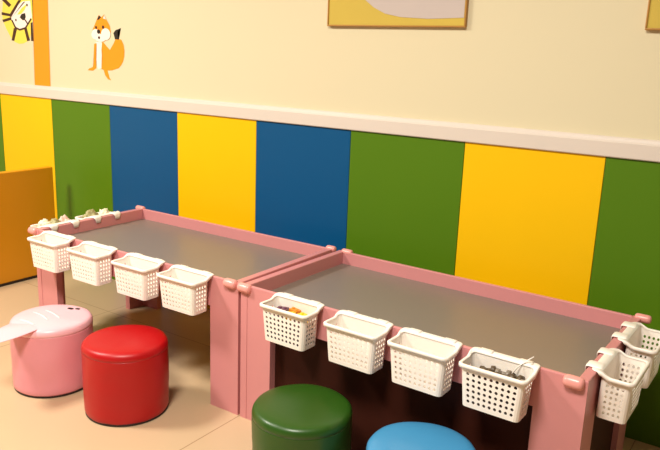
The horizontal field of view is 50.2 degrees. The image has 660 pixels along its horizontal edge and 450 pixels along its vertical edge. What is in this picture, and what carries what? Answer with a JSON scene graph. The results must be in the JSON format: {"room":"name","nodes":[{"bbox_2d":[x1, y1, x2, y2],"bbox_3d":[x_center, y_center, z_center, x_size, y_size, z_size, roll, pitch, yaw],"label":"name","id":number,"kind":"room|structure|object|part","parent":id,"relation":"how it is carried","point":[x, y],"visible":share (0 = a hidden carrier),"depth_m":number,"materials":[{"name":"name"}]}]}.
{"room":"children's room","nodes":[
{"label":"children's room","id":0,"kind":"room"},
{"bbox_2d":[0,0,659,139],"bbox_3d":[-0.183,-0.884,3.115,7.400,2.800,0.150,11,16,33],"label":"wall","id":1,"kind":"structure","parent":0,"point":[573,66],"depth_m":2.81,"materials":[{"name":"beige paint"}]},
{"bbox_2d":[0,97,5,171],"bbox_3d":[-2.240,-0.371,4.564,0.508,0.978,0.012,11,16,33],"label":"board","id":2,"kind":"object","parent":1,"relation":"attached to","point":[2,155],"visible":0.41,"depth_m":4.39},
{"bbox_2d":[2,0,32,43],"bbox_3d":[-1.818,-1.218,4.094,0.310,0.321,0.003,11,16,33],"label":"sticker","id":3,"kind":"object","parent":1,"relation":"attached to","point":[17,15],"visible":1,"depth_m":4.09,"materials":[{"name":"yellow paper"}]},
{"bbox_2d":[0,94,57,219],"bbox_3d":[-1.820,-0.289,4.287,0.508,0.978,0.012,11,16,33],"label":"board","id":4,"kind":"object","parent":1,"relation":"attached to","point":[27,124],"visible":0.49,"depth_m":4.21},
{"bbox_2d":[32,0,49,85],"bbox_3d":[-1.629,-1.241,3.957,0.184,0.904,0.001,11,16,33],"label":"sticker","id":5,"kind":"object","parent":1,"relation":"attached to","point":[39,7],"visible":1,"depth_m":4.01,"materials":[{"name":"orange paper"}]},
{"bbox_2d":[51,99,115,279],"bbox_3d":[-1.399,-0.207,4.010,0.508,0.978,0.012,11,16,33],"label":"board","id":6,"kind":"object","parent":1,"relation":"attached to","point":[81,130],"visible":0.64,"depth_m":3.96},
{"bbox_2d":[88,15,123,79],"bbox_3d":[-1.183,-0.933,3.709,0.303,0.335,0.004,11,16,33],"label":"sticker","id":7,"kind":"object","parent":1,"relation":"attached to","point":[112,59],"visible":1,"depth_m":3.70,"materials":[{"name":"orange paper"}]},
{"bbox_3d":[-1.275,-0.902,3.782,0.082,0.144,0.001,11,16,33],"label":"arm","id":8,"kind":"part","parent":7,"relation":"part of"},
{"bbox_2d":[110,105,178,295],"bbox_3d":[-0.979,-0.125,3.733,0.508,0.978,0.012,11,16,33],"label":"board","id":9,"kind":"object","parent":1,"relation":"attached to","point":[144,142],"visible":0.64,"depth_m":3.67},
{"bbox_2d":[177,112,256,308],"bbox_3d":[-0.559,-0.043,3.456,0.508,0.978,0.012,11,16,33],"label":"board","id":10,"kind":"object","parent":1,"relation":"attached to","point":[217,154],"visible":0.56,"depth_m":3.39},
{"bbox_2d":[255,120,350,250],"bbox_3d":[-0.138,0.039,3.179,0.508,0.978,0.012,11,16,33],"label":"board","id":11,"kind":"object","parent":1,"relation":"attached to","point":[302,171],"visible":0.56,"depth_m":3.11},
{"bbox_2d":[0,82,659,161],"bbox_3d":[-0.246,-0.492,3.135,7.400,0.068,0.023,11,16,33],"label":"trim","id":12,"kind":"structure","parent":1,"relation":"attached to","point":[567,142],"depth_m":2.83,"materials":[{"name":"white wood"}]},
{"bbox_2d":[327,0,468,27],"bbox_3d":[0.252,-0.992,2.683,0.611,0.459,0.018,11,16,33],"label":"framed picture","id":13,"kind":"object","parent":1,"relation":"attached to","point":[348,13],"visible":1,"depth_m":2.71,"materials":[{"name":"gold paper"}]},
{"bbox_2d":[346,130,464,275],"bbox_3d":[0.282,0.121,2.902,0.508,0.978,0.012,11,16,33],"label":"wall panel","id":14,"kind":"object","parent":1,"relation":"attached to","point":[404,194],"visible":0.56,"depth_m":2.83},
{"bbox_2d":[455,142,605,304],"bbox_3d":[0.702,0.203,2.625,0.508,0.978,0.012,11,16,33],"label":"wall panel","id":15,"kind":"object","parent":1,"relation":"attached to","point":[528,218],"visible":0.56,"depth_m":2.56,"materials":[{"name":"yellow paint"}]},
{"bbox_2d":[587,157,659,446],"bbox_3d":[1.123,0.285,2.348,0.508,0.978,0.012,11,16,33],"label":"wall panel","id":16,"kind":"object","parent":1,"relation":"attached to","point":[625,275],"visible":0.59,"depth_m":2.38,"materials":[{"name":"green paint"}]},
{"bbox_2d":[645,0,659,29],"bbox_3d":[1.260,-0.792,2.019,0.611,0.459,0.018,11,16,33],"label":"framed picture","id":17,"kind":"object","parent":1,"relation":"attached to","point":[653,11],"visible":1,"depth_m":2.21,"materials":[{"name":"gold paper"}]},
{"bbox_2d":[0,269,659,449],"bbox_3d":[-1.425,0.885,1.754,7.400,0.100,4.356,11,16,33],"label":"floor","id":18,"kind":"structure","parent":0,"point":[189,421],"depth_m":2.56,"materials":[{"name":"beige tile"}]},
{"bbox_2d":[0,166,54,286],"bbox_3d":[-1.905,0.069,3.555,0.044,0.615,1.160,11,16,33],"label":"cabinet","id":19,"kind":"object","parent":18,"relation":"on","point":[26,195],"visible":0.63,"depth_m":3.84,"materials":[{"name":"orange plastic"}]},
{"bbox_2d":[0,305,92,397],"bbox_3d":[-1.096,0.483,2.679,0.301,0.277,0.398,11,16,33],"label":"round stool","id":20,"kind":"object","parent":18,"relation":"on","point":[46,341],"visible":0.94,"depth_m":2.60,"materials":[{"name":"leather"}]},
{"bbox_3d":[-1.064,0.359,2.692,0.300,0.039,0.297,11,16,33],"label":"seat","id":21,"kind":"part","parent":20,"relation":"part of","materials":[{"name":"pink leather"}]},
{"bbox_2d":[81,325,168,426],"bbox_3d":[-0.734,0.530,2.542,0.299,0.277,0.300,11,16,33],"label":"round stool","id":22,"kind":"object","parent":18,"relation":"on","point":[125,368],"visible":1,"depth_m":2.43,"materials":[{"name":"leather"}]},
{"bbox_3d":[-0.729,0.414,2.514,0.298,0.039,0.297,11,16,33],"label":"seat","id":23,"kind":"part","parent":22,"relation":"part of","materials":[{"name":"red leather"}]},
{"bbox_2d":[28,205,336,414],"bbox_3d":[-0.652,0.293,3.042,1.206,0.510,0.625,11,16,32],"label":"table","id":24,"kind":"object","parent":18,"relation":"on","point":[234,256],"visible":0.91,"depth_m":2.98,"materials":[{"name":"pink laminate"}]},
{"bbox_2d":[27,231,75,272],"bbox_3d":[-1.155,0.110,2.937,0.192,0.137,0.116,11,16,32],"label":"basket","id":25,"kind":"object","parent":24,"relation":"hanging from","point":[54,258],"visible":0.98,"depth_m":2.91,"materials":[{"name":"white plastic"}]},
{"bbox_3d":[-1.201,0.315,3.129,0.133,0.388,0.115,11,16,32],"label":"leg","id":26,"kind":"part","parent":24,"relation":"part of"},
{"bbox_2d":[31,219,79,235],"bbox_3d":[-1.231,0.049,3.183,0.131,0.137,0.192,11,16,32],"label":"basket","id":27,"kind":"object","parent":24,"relation":"hanging from","point":[54,227],"visible":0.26,"depth_m":3.14,"materials":[{"name":"white plastic"}]},
{"bbox_2d":[38,218,50,226],"bbox_3d":[-1.272,0.046,3.150,0.058,0.151,0.062,11,16,32],"label":"bundle","id":28,"kind":"object","parent":27,"relation":"in","point":[43,222],"visible":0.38,"depth_m":3.12,"materials":[{"name":"white"}]},
{"bbox_2d":[50,218,59,223],"bbox_3d":[-1.246,0.040,3.191,0.054,0.145,0.056,11,16,32],"label":"bundle","id":29,"kind":"object","parent":27,"relation":"in","point":[54,220],"visible":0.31,"depth_m":3.17,"materials":[{"name":"beige"}]},
{"bbox_2d":[59,214,69,221],"bbox_3d":[-1.214,0.028,3.229,0.059,0.154,0.060,11,16,32],"label":"bundle","id":30,"kind":"object","parent":27,"relation":"in","point":[64,217],"visible":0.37,"depth_m":3.21,"materials":[{"name":"white"}]},
{"bbox_3d":[-1.102,0.022,3.294,0.028,0.112,0.596,11,16,32],"label":"rail","id":31,"kind":"part","parent":24,"relation":"part of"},
{"bbox_2d":[66,241,117,285],"bbox_3d":[-0.941,0.151,2.800,0.192,0.137,0.116,11,16,32],"label":"basket","id":32,"kind":"object","parent":24,"relation":"hanging from","point":[94,258],"visible":0.99,"depth_m":2.77,"materials":[{"name":"white plastic"}]},
{"bbox_2d":[75,211,120,222],"bbox_3d":[-1.102,0.008,3.373,0.131,0.137,0.192,11,16,32],"label":"basket","id":33,"kind":"object","parent":24,"relation":"hanging from","point":[116,214],"visible":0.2,"depth_m":3.33,"materials":[{"name":"white plastic"}]},
{"bbox_2d":[82,209,98,217],"bbox_3d":[-1.135,0.001,3.351,0.063,0.156,0.084,11,16,32],"label":"bundle","id":34,"kind":"object","parent":33,"relation":"in","point":[91,212],"visible":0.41,"depth_m":3.32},
{"bbox_2d":[99,208,109,214],"bbox_3d":[-1.091,-0.010,3.416,0.057,0.149,0.073,11,16,32],"label":"bundle","id":35,"kind":"object","parent":33,"relation":"in","point":[105,210],"visible":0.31,"depth_m":3.39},
{"bbox_3d":[-0.794,0.162,2.757,1.101,0.112,0.013,11,16,32],"label":"rail","id":36,"kind":"part","parent":24,"relation":"part of","materials":[{"name":"pink wood"}]},
{"bbox_2d":[111,253,165,300],"bbox_3d":[-0.721,0.193,2.658,0.192,0.137,0.116,11,16,32],"label":"basket","id":37,"kind":"object","parent":24,"relation":"hanging from","point":[140,271],"visible":1,"depth_m":2.63,"materials":[{"name":"white plastic"}]},
{"bbox_3d":[-0.933,0.231,3.520,0.133,0.388,0.115,11,16,32],"label":"leg","id":38,"kind":"part","parent":24,"relation":"part of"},
{"bbox_2d":[156,264,213,315],"bbox_3d":[-0.518,0.232,2.528,0.192,0.137,0.116,11,16,32],"label":"basket","id":39,"kind":"object","parent":24,"relation":"hanging from","point":[188,289],"visible":1,"depth_m":2.50,"materials":[{"name":"white plastic"}]},
{"bbox_3d":[-0.350,0.477,2.582,0.133,0.388,0.115,11,16,32],"label":"leg","id":40,"kind":"part","parent":24,"relation":"part of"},
{"bbox_3d":[-0.471,0.061,3.229,1.101,0.112,0.013,11,16,32],"label":"rail","id":41,"kind":"part","parent":24,"relation":"part of","materials":[{"name":"pink wood"}]},
{"bbox_3d":[-0.164,0.201,2.691,0.028,0.112,0.596,11,16,32],"label":"rail","id":42,"kind":"part","parent":24,"relation":"part of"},
{"bbox_2d":[251,384,351,449],"bbox_3d":[-0.086,0.656,2.114,0.300,0.276,0.298,11,16,33],"label":"round stool","id":43,"kind":"object","parent":18,"relation":"on","point":[294,416],"visible":1,"depth_m":2.02,"materials":[{"name":"leather"}]},
{"bbox_2d":[366,422,474,449],"bbox_3d":[0.241,0.718,1.908,0.299,0.275,0.301,11,16,33],"label":"round stool","id":44,"kind":"object","parent":18,"relation":"on","point":[401,435],"visible":1,"depth_m":1.91,"materials":[{"name":"leather"}]},
{"bbox_2d":[237,248,651,449],"bbox_3d":[0.341,0.487,2.382,1.211,0.512,0.627,11,16,34],"label":"table","id":45,"kind":"object","parent":18,"relation":"on","point":[562,336],"visible":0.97,"depth_m":2.27,"materials":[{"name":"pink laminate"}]},
{"bbox_3d":[-0.229,0.501,2.502,0.133,0.388,0.115,11,16,34],"label":"leg","id":46,"kind":"part","parent":45,"relation":"part of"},
{"bbox_3d":[-0.124,0.209,2.665,0.028,0.112,0.596,11,16,34],"label":"rail","id":47,"kind":"part","parent":45,"relation":"part of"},
{"bbox_2d":[260,292,324,350],"bbox_3d":[-0.123,0.309,2.265,0.192,0.137,0.116,11,16,34],"label":"basket","id":48,"kind":"object","parent":45,"relation":"hanging from","point":[312,308],"visible":0.96,"depth_m":2.23,"materials":[{"name":"white plastic"}]},
{"bbox_2d":[267,314,282,329],"bbox_3d":[-0.176,0.312,2.273,0.044,0.040,0.030,11,16,34],"label":"block","id":49,"kind":"object","parent":48,"relation":"in","point":[273,314],"visible":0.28,"depth_m":2.26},
{"bbox_2d":[277,306,288,310],"bbox_3d":[-0.154,0.276,2.282,0.036,0.026,0.026,6,14,17],"label":"block","id":50,"kind":"object","parent":48,"relation":"in","point":[278,307],"visible":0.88,"depth_m":2.27,"materials":[{"name":"purple plastic"}]},
{"bbox_2d":[290,322,299,336],"bbox_3d":[-0.099,0.328,2.221,0.044,0.040,0.030,11,16,34],"label":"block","id":51,"kind":"object","parent":48,"relation":"in","point":[298,322],"visible":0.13,"depth_m":2.21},
{"bbox_2d":[289,307,300,313],"bbox_3d":[-0.112,0.280,2.268,0.022,0.028,0.036,-9,17,-39],"label":"block","id":52,"kind":"object","parent":48,"relation":"in","point":[293,309],"visible":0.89,"depth_m":2.26,"materials":[{"name":"orange plastic"}]},
{"bbox_2d":[323,310,393,373],"bbox_3d":[0.083,0.351,2.125,0.192,0.137,0.116,11,16,34],"label":"basket","id":53,"kind":"object","parent":45,"relation":"hanging from","point":[358,341],"visible":1,"depth_m":2.10,"materials":[{"name":"white plastic"}]},
{"bbox_3d":[0.182,0.589,2.196,1.110,0.388,0.012,11,16,34],"label":"panel","id":54,"kind":"part","parent":45,"relation":"part of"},
{"bbox_3d":[0.174,0.351,2.115,1.116,0.112,0.013,11,16,34],"label":"rail","id":55,"kind":"part","parent":45,"relation":"part of","materials":[{"name":"pink plastic"}]},
{"bbox_2d":[387,327,462,396],"bbox_3d":[0.266,0.387,2.000,0.192,0.137,0.116,11,16,34],"label":"basket","id":56,"kind":"object","parent":45,"relation":"hanging from","point":[425,361],"visible":1,"depth_m":1.98,"materials":[{"name":"white plastic"}]},
{"bbox_3d":[0.510,0.253,2.578,1.116,0.112,0.013,11,16,34],"label":"rail","id":57,"kind":"part","parent":45,"relation":"part of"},
{"bbox_2d":[459,347,540,422],"bbox_3d":[0.446,0.424,1.877,0.192,0.137,0.116,11,16,34],"label":"basket","id":58,"kind":"object","parent":45,"relation":"hanging from","point":[477,357],"visible":0.98,"depth_m":1.85,"materials":[{"name":"white plastic"}]},
{"bbox_2d":[467,391,479,405],"bbox_3d":[0.392,0.466,1.894,0.044,0.040,0.030,11,16,34],"label":"block","id":59,"kind":"object","parent":58,"relation":"in","point":[473,397],"visible":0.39,"depth_m":1.88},
{"bbox_2d":[467,377,486,394],"bbox_3d":[0.393,0.426,1.885,0.044,0.040,0.030,11,16,34],"label":"block","id":60,"kind":"object","parent":58,"relation":"in","point":[479,382],"visible":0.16,"depth_m":1.88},
{"bbox_2d":[479,366,495,371],"bbox_3d":[0.424,0.390,1.898,0.042,0.026,0.026,4,13,6],"label":"peg","id":61,"kind":"object","parent":58,"relation":"in","point":[493,368],"visible":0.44,"depth_m":1.89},
{"bbox_2d":[482,398,495,410],"bbox_3d":[0.430,0.473,1.868,0.044,0.040,0.030,11,16,34],"label":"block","id":62,"kind":"object","parent":58,"relation":"in","point":[489,402],"visible":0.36,"depth_m":1.86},
{"bbox_2d":[483,380,503,399],"bbox_3d":[0.431,0.434,1.859,0.044,0.040,0.030,11,16,34],"label":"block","id":63,"kind":"object","parent":58,"relation":"in","point":[490,386],"visible":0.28,"depth_m":1.85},
{"bbox_2d":[494,368,511,375],"bbox_3d":[0.461,0.396,1.880,0.042,0.026,0.026,10,15,28],"label":"peg","id":64,"kind":"object","parent":58,"relation":"in","point":[507,372],"visible":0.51,"depth_m":1.88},
{"bbox_2d":[499,405,512,416],"bbox_3d":[0.468,0.481,1.842,0.044,0.040,0.030,11,16,34],"label":"block","id":65,"kind":"object","parent":58,"relation":"in","point":[505,413],"visible":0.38,"depth_m":1.83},
{"bbox_2d":[500,386,516,405],"bbox_3d":[0.470,0.442,1.833,0.044,0.040,0.030,11,16,34],"label":"block","id":66,"kind":"object","parent":58,"relation":"in","point":[502,389],"visible":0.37,"depth_m":1.82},
{"bbox_2d":[510,372,524,379],"bbox_3d":[0.489,0.403,1.855,0.026,0.026,0.042,-8,17,-37],"label":"peg","id":67,"kind":"object","parent":58,"relation":"in","point":[519,377],"visible":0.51,"depth_m":1.84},
{"bbox_2d":[512,356,533,372],"bbox_3d":[0.505,0.371,1.853,0.060,0.057,0.004,2,13,-1],"label":"stick","id":68,"kind":"object","parent":58,"relation":"in","point":[533,356],"visible":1,"depth_m":1.85,"materials":[{"name":"white plastic"}]},
{"bbox_3d":[0.617,0.671,1.924,0.133,0.388,0.115,11,16,34],"label":"leg","id":69,"kind":"part","parent":45,"relation":"part of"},
{"bbox_3d":[0.792,0.637,2.092,0.012,0.388,0.364,11,16,34],"label":"panel","id":70,"kind":"part","parent":45,"relation":"part of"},
{"bbox_3d":[0.808,0.396,2.029,0.028,0.112,0.596,11,16,34],"label":"rail","id":71,"kind":"part","parent":45,"relation":"part of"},
{"bbox_2d":[585,347,649,423],"bbox_3d":[0.768,0.430,1.901,0.131,0.137,0.192,11,16,34],"label":"basket","id":72,"kind":"object","parent":45,"relation":"hanging from","point":[615,405],"visible":1,"depth_m":1.86,"materials":[{"name":"white plastic"}]},
{"bbox_3d":[0.896,0.590,2.308,0.133,0.388,0.115,11,16,34],"label":"leg","id":73,"kind":"part","parent":45,"relation":"part of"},
{"bbox_2d":[611,321,659,387],"bbox_3d":[0.920,0.386,2.111,0.131,0.137,0.192,11,16,34],"label":"basket","id":74,"kind":"object","parent":45,"relation":"hanging from","point":[632,336],"visible":0.73,"depth_m":2.08,"materials":[{"name":"white plastic"}]}
]}

